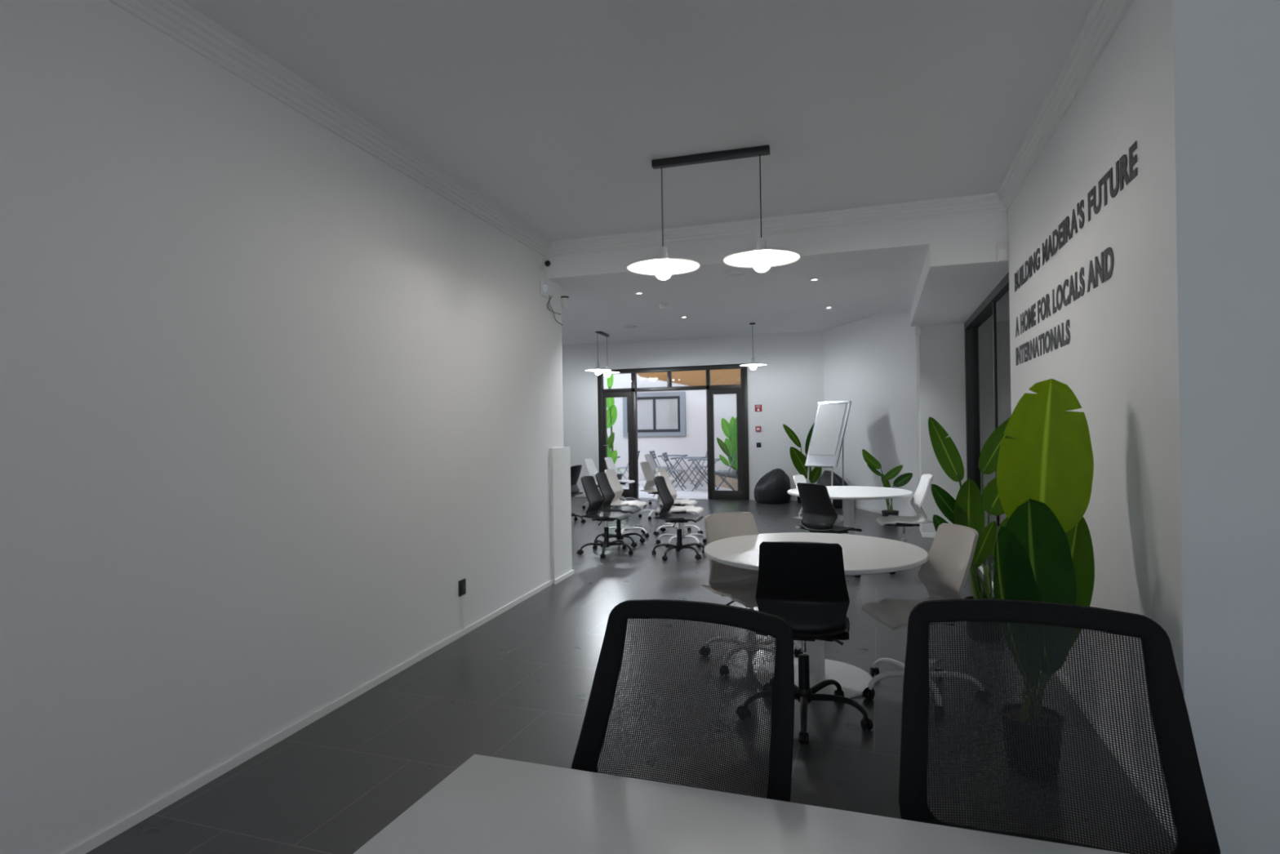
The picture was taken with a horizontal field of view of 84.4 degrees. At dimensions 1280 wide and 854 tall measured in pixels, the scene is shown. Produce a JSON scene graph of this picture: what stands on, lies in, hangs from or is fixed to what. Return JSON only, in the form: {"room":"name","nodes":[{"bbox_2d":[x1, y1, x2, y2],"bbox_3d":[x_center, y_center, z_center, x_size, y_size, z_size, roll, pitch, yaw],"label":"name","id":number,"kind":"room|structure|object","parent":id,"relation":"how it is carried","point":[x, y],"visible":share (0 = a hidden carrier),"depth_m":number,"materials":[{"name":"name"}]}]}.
{"room":"coworking office","nodes":[
{"label":"coworking office","id":0,"kind":"room"},
{"bbox_2d":[0,0,563,853],"bbox_3d":[-2.077,-0.101,2.511,0.250,3.170,9.264,-1,0,15],"label":"wall","id":1,"kind":"structure","parent":0,"point":[265,414],"depth_m":3.01,"materials":[{"name":"white paint"}]},
{"bbox_2d":[61,569,573,853],"bbox_3d":[-1.858,1.460,2.665,0.045,0.040,9.062,-1,0,15],"label":"baseboard","id":2,"kind":"structure","parent":1,"relation":"attached to","point":[136,817],"depth_m":3.23,"materials":[{"name":"paint"}]},
{"bbox_2d":[107,0,551,257],"bbox_3d":[-1.951,-1.626,2.439,0.080,0.125,8.602,-1,0,15],"label":"trim","id":3,"kind":"structure","parent":1,"relation":"attached to","point":[179,20],"depth_m":3.50,"materials":[{"name":"paint"}]},
{"bbox_2d":[458,577,466,596],"bbox_3d":[-1.254,1.134,4.985,0.014,0.110,0.090,-1,0,15],"label":"wall socket","id":4,"kind":"object","parent":1,"relation":"attached to","point":[462,584],"visible":1,"depth_m":4.98,"materials":[{"name":"black plastic"}]},
{"bbox_2d":[461,595,464,630],"bbox_3d":[-1.254,1.311,4.986,0.012,0.240,0.024,-1,0,19],"label":"duct","id":5,"kind":"object","parent":1,"relation":"attached to","point":[462,596],"visible":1,"depth_m":4.98,"materials":[{"name":"paint"}]},
{"bbox_2d":[540,279,547,297],"bbox_3d":[-0.882,-1.271,6.477,0.031,0.150,0.130,-1,0,15],"label":"router","id":6,"kind":"object","parent":1,"relation":"attached to","point":[544,288],"visible":1,"depth_m":6.45,"materials":[{"name":"white plastic"}]},
{"bbox_2d":[537,257,551,270],"bbox_3d":[-0.855,-1.491,6.434,0.111,0.110,0.111,-1,0,19],"label":"security camera","id":7,"kind":"object","parent":1,"relation":"attached to","point":[543,264],"visible":1,"depth_m":6.40,"materials":[{"name":"white plastic"}]},
{"bbox_2d":[549,295,562,324],"bbox_3d":[-0.803,-1.112,6.742,0.007,0.237,0.328,-1,0,15],"label":"cable","id":8,"kind":"object","parent":1,"relation":"hanging from","point":[549,295],"visible":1,"depth_m":6.68,"materials":[{"name":"black plastic"}]},
{"bbox_2d":[549,446,572,583],"bbox_3d":[-0.892,0.832,6.850,0.339,1.265,0.460,-1,0,19],"label":"wall panel","id":9,"kind":"object","parent":1,"relation":"attached to","point":[559,457],"depth_m":6.75,"materials":[{"name":"paint"}]},
{"bbox_2d":[560,293,568,309],"bbox_3d":[-0.746,-1.236,6.961,0.090,0.145,0.090,-1,0,19],"label":"sensor","id":10,"kind":"object","parent":1,"relation":"attached to","point":[564,297],"visible":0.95,"depth_m":6.93,"materials":[{"name":"white plastic"}]},
{"bbox_2d":[547,192,1005,257],"bbox_3d":[0.946,-1.673,5.946,3.862,0.125,0.080,-1,0,19],"label":"trim","id":11,"kind":"structure","parent":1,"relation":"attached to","point":[988,202],"depth_m":5.85,"materials":[{"name":"paint"}]},
{"bbox_2d":[602,391,633,497],"bbox_3d":[-0.460,0.372,14.596,0.646,2.170,0.143,-1,0,19],"label":"window","id":12,"kind":"structure","parent":0,"point":[628,492],"depth_m":14.51,"materials":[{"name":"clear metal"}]},
{"bbox_2d":[85,496,1176,853],"bbox_3d":[-0.050,1.551,5.715,12.200,0.200,16.580,-1,0,19],"label":"floor","id":13,"kind":"structure","parent":0,"point":[517,686],"depth_m":3.44,"materials":[{"name":"stone"}]},
{"bbox_2d":[570,464,586,523],"bbox_3d":[-1.154,1.025,10.806,0.642,0.888,0.655,-1,0,21],"label":"swivel chair","id":14,"kind":"object","parent":13,"relation":"on","point":[575,470],"visible":0.47,"depth_m":10.72,"materials":[{"name":"black plastic"}]},
{"bbox_2d":[582,458,615,508],"bbox_3d":[-0.684,1.017,12.744,0.645,0.888,0.685,-1,0,19],"label":"swivel chair","id":15,"kind":"object","parent":13,"relation":"on","point":[591,468],"visible":0.3,"depth_m":12.84,"materials":[{"name":"white plastic"}]},
{"bbox_2d":[577,475,633,558],"bbox_3d":[-0.376,1.012,8.124,0.630,0.888,0.657,-1,0,17],"label":"swivel chair","id":16,"kind":"object","parent":13,"relation":"on","point":[595,500],"visible":1,"depth_m":8.13,"materials":[{"name":"black plastic"}]},
{"bbox_2d":[594,472,644,547],"bbox_3d":[-0.285,1.011,8.761,0.624,0.888,0.639,-1,0,15],"label":"swivel chair","id":17,"kind":"object","parent":13,"relation":"on","point":[608,495],"visible":0.8,"depth_m":8.79,"materials":[{"name":"black plastic"}]},
{"bbox_2d":[604,457,636,500],"bbox_3d":[-0.378,1.012,13.293,0.653,0.888,0.624,-1,0,17],"label":"swivel chair","id":18,"kind":"object","parent":13,"relation":"on","point":[609,461],"visible":0.38,"depth_m":13.31,"materials":[{"name":"white plastic"}]},
{"bbox_2d":[602,469,648,539],"bbox_3d":[-0.182,1.009,9.375,0.644,0.888,0.624,-1,0,17],"label":"swivel chair","id":19,"kind":"object","parent":13,"relation":"on","point":[618,490],"visible":0.7,"depth_m":9.47,"materials":[{"name":"white plastic"}]},
{"bbox_2d":[638,462,676,519],"bbox_3d":[0.273,1.002,11.252,0.609,0.888,0.642,-1,0,21],"label":"swivel chair","id":20,"kind":"object","parent":13,"relation":"on","point":[649,476],"visible":0.66,"depth_m":11.29,"materials":[{"name":"white plastic"}]},
{"bbox_2d":[644,453,675,507],"bbox_3d":[0.370,0.970,12.884,0.664,0.948,0.628,-1,0,0],"label":"swivel chair","id":21,"kind":"object","parent":13,"relation":"on","point":[648,457],"visible":0.4,"depth_m":13.03,"materials":[{"name":"white plastic"}]},
{"bbox_2d":[651,475,704,560],"bbox_3d":[0.417,1.000,7.905,0.616,0.888,0.653,-1,0,17],"label":"swivel chair","id":22,"kind":"object","parent":13,"relation":"on","point":[666,498],"visible":0.99,"depth_m":7.91,"materials":[{"name":"black plastic"}]},
{"bbox_2d":[653,467,702,535],"bbox_3d":[0.527,0.998,9.493,0.630,0.888,0.654,-1,0,19],"label":"swivel chair","id":23,"kind":"object","parent":13,"relation":"on","point":[682,502],"visible":0.56,"depth_m":9.45,"materials":[{"name":"white plastic"}]},
{"bbox_2d":[655,471,706,547],"bbox_3d":[0.486,0.998,8.652,0.624,0.888,0.635,-1,0,17],"label":"swivel chair","id":24,"kind":"object","parent":13,"relation":"on","point":[691,508],"visible":0.63,"depth_m":8.69,"materials":[{"name":"white plastic"}]},
{"bbox_2d":[571,599,794,801],"bbox_3d":[0.000,0.954,1.538,0.620,0.993,0.696,-1,0,27],"label":"mesh office chair","id":25,"kind":"object","parent":13,"relation":"on","point":[600,706],"visible":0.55,"depth_m":1.75,"materials":[{"name":"black fabric"}]},
{"bbox_2d":[353,754,1128,853],"bbox_3d":[0.368,1.074,0.882,1.800,0.740,0.796,-1,0,19],"label":"desk","id":26,"kind":"object","parent":13,"relation":"on","point":[488,804],"visible":1,"depth_m":1.26,"materials":[{"name":"white laminate"}]},
{"bbox_2d":[699,511,803,674],"bbox_3d":[0.702,0.995,4.310,0.627,0.888,0.608,-1,0,-27],"label":"swivel chair","id":27,"kind":"object","parent":13,"relation":"on","point":[740,584],"visible":0.46,"depth_m":4.46,"materials":[{"name":"white plastic"}]},
{"bbox_2d":[754,468,791,503],"bbox_3d":[2.476,1.094,13.208,0.676,0.632,0.678,-1,0,19],"label":"bean bag","id":28,"kind":"object","parent":13,"relation":"on","point":[772,487],"visible":0.98,"depth_m":12.95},
{"bbox_2d":[782,422,822,503],"bbox_3d":[2.941,0.649,12.958,0.690,1.506,0.391,-1,0,-6],"label":"potted plant","id":29,"kind":"object","parent":13,"relation":"on","point":[798,459],"visible":0.59,"depth_m":12.89,"materials":[{"name":"green plant"}]},
{"bbox_2d":[736,541,873,743],"bbox_3d":[0.799,0.983,3.485,0.644,0.908,0.635,-1,0,15],"label":"swivel chair","id":30,"kind":"object","parent":13,"relation":"on","point":[802,584],"visible":0.81,"depth_m":3.32,"materials":[{"name":"black plastic"}]},
{"bbox_2d":[703,532,928,697],"bbox_3d":[0.989,1.064,4.031,1.230,0.740,1.230,-1,0,19],"label":"round table","id":31,"kind":"object","parent":13,"relation":"on","point":[862,554],"visible":0.57,"depth_m":3.97,"materials":[{"name":"white laminate"}]},
{"bbox_2d":[791,475,843,523],"bbox_3d":[1.957,0.974,7.677,0.663,0.888,0.638,-1,0,29],"label":"swivel chair","id":32,"kind":"object","parent":13,"relation":"on","point":[797,478],"visible":0.13,"depth_m":7.72,"materials":[{"name":"white plastic"}]},
{"bbox_2d":[804,400,851,511],"bbox_3d":[3.054,0.491,11.455,0.707,1.825,0.704,-1,0,-35],"label":"flip chart","id":33,"kind":"object","parent":13,"relation":"on","point":[826,442],"visible":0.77,"depth_m":11.47,"materials":[{"name":"metal"}]},
{"bbox_2d":[804,464,833,467],"bbox_3d":[2.880,0.628,11.367,0.064,0.041,0.549,-1,0,-34],"label":"tray","id":34,"kind":"object","parent":33,"relation":"on","point":[808,465],"depth_m":11.32,"materials":[{"name":"metal"}]},
{"bbox_2d":[794,482,862,577],"bbox_3d":[1.855,0.976,6.851,0.632,0.888,0.643,-1,0,-31],"label":"swivel chair","id":35,"kind":"object","parent":13,"relation":"on","point":[820,514],"visible":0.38,"depth_m":6.72,"materials":[{"name":"black plastic"}]},
{"bbox_2d":[817,470,848,507],"bbox_3d":[3.389,1.079,12.351,0.628,0.632,0.626,-1,0,-17],"label":"bean bag","id":36,"kind":"object","parent":13,"relation":"on","point":[824,479],"visible":0.35,"depth_m":12.23,"materials":[{"name":"grey fabric"}]},
{"bbox_2d":[787,485,912,534],"bbox_3d":[2.204,1.044,7.441,1.260,0.740,1.260,-1,0,19],"label":"round table","id":37,"kind":"object","parent":13,"relation":"on","point":[848,494],"visible":0.48,"depth_m":7.38,"materials":[{"name":"white laminate"}]},
{"bbox_2d":[862,448,912,525],"bbox_3d":[3.478,0.849,9.989,0.674,1.088,0.313,-1,0,8],"label":"potted plant","id":38,"kind":"object","parent":13,"relation":"on","point":[873,463],"visible":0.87,"depth_m":9.93,"materials":[{"name":"green plant"}]},
{"bbox_2d":[875,473,933,573],"bbox_3d":[2.603,0.939,7.019,0.645,0.938,0.644,-1,0,11],"label":"swivel chair","id":39,"kind":"object","parent":13,"relation":"on","point":[921,492],"visible":0.56,"depth_m":7.00,"materials":[{"name":"white plastic"}]},
{"bbox_2d":[861,523,991,715],"bbox_3d":[1.481,0.982,3.773,0.651,0.888,0.651,-1,0,-5],"label":"swivel chair","id":40,"kind":"object","parent":13,"relation":"on","point":[945,571],"visible":0.59,"depth_m":3.82,"materials":[{"name":"white plastic"}]},
{"bbox_2d":[928,416,1016,641],"bbox_3d":[2.248,0.657,4.707,0.701,1.513,0.278,-1,0,-20],"label":"potted plant","id":41,"kind":"object","parent":13,"relation":"on","point":[970,504],"visible":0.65,"depth_m":4.70,"materials":[{"name":"green plant"}]},
{"bbox_2d":[993,378,1094,779],"bbox_3d":[1.601,0.611,2.945,0.548,1.627,0.336,-1,0,-28],"label":"potted plant","id":42,"kind":"object","parent":13,"relation":"on","point":[1043,552],"visible":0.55,"depth_m":2.96,"materials":[{"name":"green plant"}]},
{"bbox_2d":[898,598,1220,853],"bbox_3d":[0.729,0.914,1.267,0.620,1.048,0.697,-1,0,20],"label":"mesh office chair","id":43,"kind":"object","parent":13,"relation":"on","point":[1190,811],"visible":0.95,"depth_m":1.47,"materials":[{"name":"black fabric"}]},
{"bbox_2d":[182,0,1095,241],"bbox_3d":[0.561,-1.804,1.436,7.000,0.150,8.900,-1,0,19],"label":"ceiling","id":44,"kind":"structure","parent":0,"point":[557,113],"depth_m":3.60,"materials":[{"name":"paint"}]},
{"bbox_2d":[626,145,800,279],"bbox_3d":[0.447,-1.341,4.465,1.102,0.773,0.472,-1,0,17],"label":"pendant light","id":45,"kind":"object","parent":44,"relation":"hanging from","point":[762,258],"visible":1,"depth_m":4.45,"materials":[{"name":"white metal"}]},
{"bbox_2d":[561,330,825,497],"bbox_3d":[1.235,-0.170,14.127,9.300,3.200,0.200,-1,0,19],"label":"wall","id":46,"kind":"structure","parent":0,"point":[788,389],"depth_m":13.71,"materials":[{"name":"white paint"}]},
{"bbox_2d":[574,493,586,497],"bbox_3d":[-1.829,1.452,15.059,2.050,0.055,0.012,-1,0,19],"label":"baseboard","id":47,"kind":"structure","parent":46,"relation":"attached to","point":[580,495],"depth_m":14.85,"materials":[{"name":"paint"}]},
{"bbox_2d":[597,363,749,499],"bbox_3d":[0.623,0.115,14.234,3.136,2.650,0.153,-1,0,19],"label":"door","id":48,"kind":"structure","parent":46,"relation":"in","point":[741,390],"depth_m":14.01,"materials":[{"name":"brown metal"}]},
{"bbox_2d":[709,388,742,499],"bbox_3d":[1.704,0.337,13.898,0.620,2.170,0.080,-1,0,19],"label":"door","id":49,"kind":"structure","parent":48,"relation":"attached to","point":[713,494],"depth_m":13.85,"materials":[{"name":"metal"}]},
{"bbox_2d":[755,404,761,411],"bbox_3d":[2.291,-0.364,13.659,0.135,0.135,0.008,-1,0,19],"label":"fire sign","id":50,"kind":"object","parent":46,"relation":"attached to","point":[757,407],"visible":1,"depth_m":13.66,"materials":[{"name":"red plastic"}]},
{"bbox_2d":[755,426,760,431],"bbox_3d":[2.288,0.039,13.649,0.100,0.100,0.034,-1,0,19],"label":"button","id":51,"kind":"object","parent":46,"relation":"attached to","point":[757,428],"visible":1,"depth_m":13.63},
{"bbox_2d":[756,442,760,447],"bbox_3d":[2.299,0.349,13.659,0.084,0.090,0.012,-1,0,19],"label":"wall switch","id":52,"kind":"object","parent":46,"relation":"attached to","point":[758,444],"visible":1,"depth_m":13.66,"materials":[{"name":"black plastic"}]},
{"bbox_2d":[749,497,797,500],"bbox_3d":[2.813,1.377,13.491,1.430,0.055,0.012,-1,0,19],"label":"baseboard","id":53,"kind":"structure","parent":46,"relation":"attached to","point":[750,498],"depth_m":13.46,"materials":[{"name":"paint"}]},
{"bbox_2d":[561,313,878,346],"bbox_3d":[1.631,-1.952,11.793,11.600,0.350,4.350,-1,0,19],"label":"ceiling","id":54,"kind":"structure","parent":0,"point":[823,323],"depth_m":13.00,"materials":[{"name":"paint"}]},
{"bbox_2d":[585,331,619,377],"bbox_3d":[-0.687,-1.337,12.965,0.472,0.803,1.072,-1,0,14],"label":"pendant light","id":55,"kind":"object","parent":54,"relation":"hanging from","point":[597,370],"visible":1,"depth_m":12.85,"materials":[{"name":"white metal"}]},
{"bbox_2d":[739,322,767,369],"bbox_3d":[1.937,-1.380,12.110,0.472,0.803,0.472,-1,0,19],"label":"pendant light","id":56,"kind":"object","parent":54,"relation":"hanging from","point":[753,365],"visible":1,"depth_m":12.09,"materials":[{"name":"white metal"}]},
{"bbox_2d":[548,244,929,333],"bbox_3d":[0.373,-1.756,8.061,11.600,0.700,3.530,-1,0,19],"label":"ceiling","id":57,"kind":"structure","parent":0,"point":[885,280],"depth_m":7.45,"materials":[{"name":"paint"}]},
{"bbox_2d":[623,325,636,328],"bbox_3d":[-0.134,-1.392,9.825,0.180,0.012,0.180,-1,0,19],"label":"ceiling speaker","id":58,"kind":"object","parent":57,"relation":"attached to","point":[625,326],"visible":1,"depth_m":9.82,"materials":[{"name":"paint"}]},
{"bbox_2d":[658,303,667,309],"bbox_3d":[0.266,-1.377,8.070,0.100,0.056,0.100,-1,0,19],"label":"smoke detector","id":59,"kind":"object","parent":57,"relation":"attached to","point":[662,306],"visible":1,"depth_m":8.03,"materials":[{"name":"white plastic"}]},
{"bbox_2d":[724,271,743,276],"bbox_3d":[0.872,-1.408,6.514,0.170,0.012,0.170,-1,0,19],"label":"ceiling speaker","id":60,"kind":"object","parent":57,"relation":"attached to","point":[731,273],"visible":1,"depth_m":6.50,"materials":[{"name":"paint"}]},
{"bbox_2d":[809,278,819,280],"bbox_3d":[1.687,-1.425,6.825,0.092,0.006,0.092,-1,0,19],"label":"recessed light","id":61,"kind":"object","parent":57,"relation":"in","point":[811,279],"visible":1,"depth_m":6.81,"materials":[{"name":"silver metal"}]},
{"bbox_2d":[546,209,1008,279],"bbox_3d":[1.152,-1.579,5.927,4.263,0.320,0.014,-1,0,19],"label":"beam","id":62,"kind":"structure","parent":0,"point":[994,224],"depth_m":5.80,"materials":[{"name":"white paint"}]},
{"bbox_2d":[822,311,918,515],"bbox_3d":[3.963,-0.215,11.203,2.257,3.200,3.592,-1,0,19],"label":"wall","id":63,"kind":"structure","parent":0,"point":[870,362],"depth_m":11.38,"materials":[{"name":"white paint"}]},
{"bbox_2d":[853,504,906,515],"bbox_3d":[3.767,1.361,11.811,0.015,0.055,2.958,-1,0,-11],"label":"baseboard","id":64,"kind":"structure","parent":63,"relation":"attached to","point":[860,507],"depth_m":11.64,"materials":[{"name":"paint"}]},
{"bbox_2d":[915,323,966,533],"bbox_3d":[3.909,-0.214,9.181,0.525,3.200,0.700,-1,0,19],"label":"wall column","id":65,"kind":"structure","parent":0,"point":[940,348],"depth_m":8.86,"materials":[{"name":"paint"}]},
{"bbox_2d":[915,327,920,335],"bbox_3d":[3.514,-1.207,8.920,0.065,0.100,0.036,-1,0,19],"label":"sensor","id":66,"kind":"object","parent":65,"relation":"attached to","point":[917,330],"visible":1,"depth_m":8.91,"materials":[{"name":"white plastic"}]},
{"bbox_2d":[921,532,935,537],"bbox_3d":[3.817,1.361,8.845,0.533,0.055,0.012,-1,0,19],"label":"trim","id":67,"kind":"structure","parent":65,"relation":"attached to","point":[923,534],"depth_m":8.90,"materials":[{"name":"paint"}]},
{"bbox_2d":[964,271,1011,572],"bbox_3d":[3.534,0.057,7.019,0.160,2.670,3.640,-1,0,19],"label":"door","id":68,"kind":"structure","parent":65,"relation":"attached to","point":[987,331],"depth_m":7.53,"materials":[{"name":"black glass"}]},
{"bbox_2d":[929,236,1007,266],"bbox_3d":[2.538,-1.351,5.460,0.545,0.180,0.014,-1,0,19],"label":"beam","id":69,"kind":"structure","parent":0,"point":[979,251],"depth_m":5.46,"materials":[{"name":"white paint"}]},
{"bbox_2d":[1008,0,1260,853],"bbox_3d":[2.391,-0.174,3.804,0.200,3.170,3.140,-1,0,19],"label":"wall","id":70,"kind":"structure","parent":0,"point":[1157,360],"depth_m":2.42,"materials":[{"name":"white paint"}]},
{"bbox_2d":[910,237,1008,326],"bbox_3d":[3.309,-1.364,7.118,0.945,0.180,3.620,-1,0,19],"label":"ceiling","id":71,"kind":"structure","parent":70,"relation":"attached to","point":[950,294],"depth_m":6.61,"materials":[{"name":"paint"}]},
{"bbox_2d":[995,240,1008,262],"bbox_3d":[2.743,-1.325,5.340,0.080,0.150,0.083,-1,0,19],"label":"sensor","id":72,"kind":"object","parent":70,"relation":"attached to","point":[1002,247],"visible":1,"depth_m":5.31,"materials":[{"name":"white plastic"}]},
{"bbox_2d":[1015,319,1070,365],"bbox_3d":[2.469,-0.500,4.372,0.002,0.130,1.510,-1,0,19],"label":"lettering","id":73,"kind":"object","parent":70,"relation":"attached to","point":[1041,336],"depth_m":4.22},
{"bbox_2d":[1015,247,1113,337],"bbox_3d":[2.350,-0.708,4.029,0.002,0.140,2.235,-1,0,19],"label":"lettering","id":74,"kind":"object","parent":70,"relation":"attached to","point":[1032,313],"depth_m":3.62},
{"bbox_2d":[996,0,1134,211],"bbox_3d":[2.241,-1.694,3.870,0.080,0.125,3.185,-1,0,19],"label":"trim","id":75,"kind":"structure","parent":70,"relation":"attached to","point":[1104,17],"depth_m":3.49,"materials":[{"name":"paint"}]},
{"bbox_2d":[1014,140,1137,292],"bbox_3d":[2.296,-1.033,3.887,0.002,0.139,2.535,-1,0,19],"label":"lettering","id":76,"kind":"object","parent":70,"relation":"attached to","point":[1122,159],"depth_m":3.39},
{"bbox_2d":[978,565,1177,842],"bbox_3d":[2.890,1.383,5.565,0.030,0.040,6.780,-1,0,19],"label":"baseboard","id":77,"kind":"structure","parent":70,"relation":"attached to","point":[1147,797],"depth_m":2.96,"materials":[{"name":"paint"}]},
{"bbox_2d":[1246,0,1279,853],"bbox_3d":[3.097,-0.185,1.988,2.300,3.170,0.150,-1,0,19],"label":"wall","id":78,"kind":"structure","parent":0,"point":[1263,16],"depth_m":2.27,"materials":[{"name":"white paint"}]},
{"bbox_3d":[2.598,-0.142,16.052,1.350,3.100,4.320,-1,0,19],"label":"wall","id":79,"kind":"structure","parent":0,"visible":0},
{"bbox_2d":[636,368,740,386],"bbox_3d":[1.379,-1.363,17.790,3.624,0.825,1.110,-1,0,23],"label":"shade canopy","id":80,"kind":"object","parent":79,"relation":"attached to","point":[726,376],"visible":0.24,"depth_m":17.86,"materials":[{"name":"fabric"}]},
{"label":"outside","id":81,"kind":"structure","parent":0,"visible":0},
{"bbox_2d":[621,480,732,498],"bbox_3d":[-0.982,1.569,17.325,11.000,0.195,4.819,-1,0,19],"label":"ground","id":82,"kind":"structure","parent":81,"point":[700,492],"depth_m":16.02,"materials":[{"name":"grey concrete"}]},
{"bbox_2d":[606,373,622,479],"bbox_3d":[-0.680,0.028,16.431,0.473,2.876,0.923,-1,0,3],"label":"potted plant","id":83,"kind":"object","parent":82,"relation":"on","point":[611,412],"visible":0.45,"depth_m":16.59,"materials":[{"name":"green plant"}]},
{"bbox_2d":[617,450,639,484],"bbox_3d":[-0.296,1.032,17.569,0.480,0.870,0.413,-1,0,29],"label":"folding chair","id":84,"kind":"object","parent":82,"relation":"on","point":[627,467],"visible":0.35,"depth_m":17.47,"materials":[{"name":"grey metal"}]},
{"bbox_2d":[649,451,670,486],"bbox_3d":[0.501,1.019,17.086,0.480,0.870,0.413,-1,0,4],"label":"folding chair","id":85,"kind":"object","parent":82,"relation":"on","point":[651,454],"visible":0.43,"depth_m":17.02,"materials":[{"name":"grey metal"}]},
{"bbox_2d":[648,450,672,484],"bbox_3d":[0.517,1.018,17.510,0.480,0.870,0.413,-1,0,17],"label":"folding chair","id":86,"kind":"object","parent":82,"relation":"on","point":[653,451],"visible":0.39,"depth_m":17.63,"materials":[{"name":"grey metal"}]},
{"bbox_2d":[657,454,687,482],"bbox_3d":[0.851,1.088,18.190,0.660,0.721,0.660,-1,0,14],"label":"folding table","id":87,"kind":"object","parent":82,"relation":"on","point":[661,455],"visible":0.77,"depth_m":18.09,"materials":[{"name":"grey metal"}]},
{"bbox_2d":[662,452,686,490],"bbox_3d":[0.793,1.014,16.201,0.480,0.870,0.413,-1,0,13],"label":"folding chair","id":88,"kind":"object","parent":82,"relation":"on","point":[681,471],"visible":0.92,"depth_m":16.09,"materials":[{"name":"grey metal"}]},
{"bbox_2d":[670,456,706,488],"bbox_3d":[1.161,1.083,16.819,0.660,0.721,0.660,-1,0,24],"label":"folding table","id":89,"kind":"object","parent":82,"relation":"on","point":[679,457],"visible":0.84,"depth_m":16.70,"materials":[{"name":"grey metal"}]},
{"bbox_2d":[690,452,707,484],"bbox_3d":[1.525,1.002,17.503,0.480,0.870,0.413,-1,0,-11],"label":"folding chair","id":90,"kind":"object","parent":82,"relation":"on","point":[702,466],"visible":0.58,"depth_m":17.59,"materials":[{"name":"grey metal"}]},
{"bbox_2d":[688,457,721,491],"bbox_3d":[1.471,1.077,15.923,0.660,0.721,0.660,-1,0,14],"label":"folding table","id":91,"kind":"object","parent":82,"relation":"on","point":[692,459],"visible":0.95,"depth_m":15.75,"materials":[{"name":"grey metal"}]},
{"bbox_2d":[715,452,736,490],"bbox_3d":[1.878,0.996,15.474,0.480,0.870,0.413,-1,0,9],"label":"folding chair","id":92,"kind":"object","parent":82,"relation":"on","point":[717,472],"visible":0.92,"depth_m":15.31,"materials":[{"name":"grey metal"}]},
{"bbox_2d":[715,470,737,490],"bbox_3d":[2.086,1.271,16.830,0.820,0.300,2.843,-1,0,3],"label":"planter","id":93,"kind":"object","parent":82,"relation":"on","point":[731,478],"visible":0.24,"depth_m":16.45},
{"bbox_2d":[716,416,737,473],"bbox_3d":[2.084,0.441,16.582,0.826,1.389,0.404,-1,0,-22],"label":"plant","id":94,"kind":"object","parent":93,"relation":"on","point":[729,446],"visible":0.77,"depth_m":16.57,"materials":[{"name":"green plant"}]},
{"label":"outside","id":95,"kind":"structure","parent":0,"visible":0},
{"bbox_2d":[603,373,736,480],"bbox_3d":[-0.294,-0.095,19.441,11.000,3.100,0.250,-1,0,19],"label":"wall","id":96,"kind":"structure","parent":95,"point":[694,443],"depth_m":18.82,"materials":[{"name":"white paint"}]},
{"bbox_2d":[622,391,685,436],"bbox_3d":[0.374,-0.341,19.056,1.760,1.190,0.050,-1,0,19],"label":"window","id":97,"kind":"structure","parent":96,"relation":"in","point":[659,413],"depth_m":19.01,"materials":[{"name":"grey glass"}]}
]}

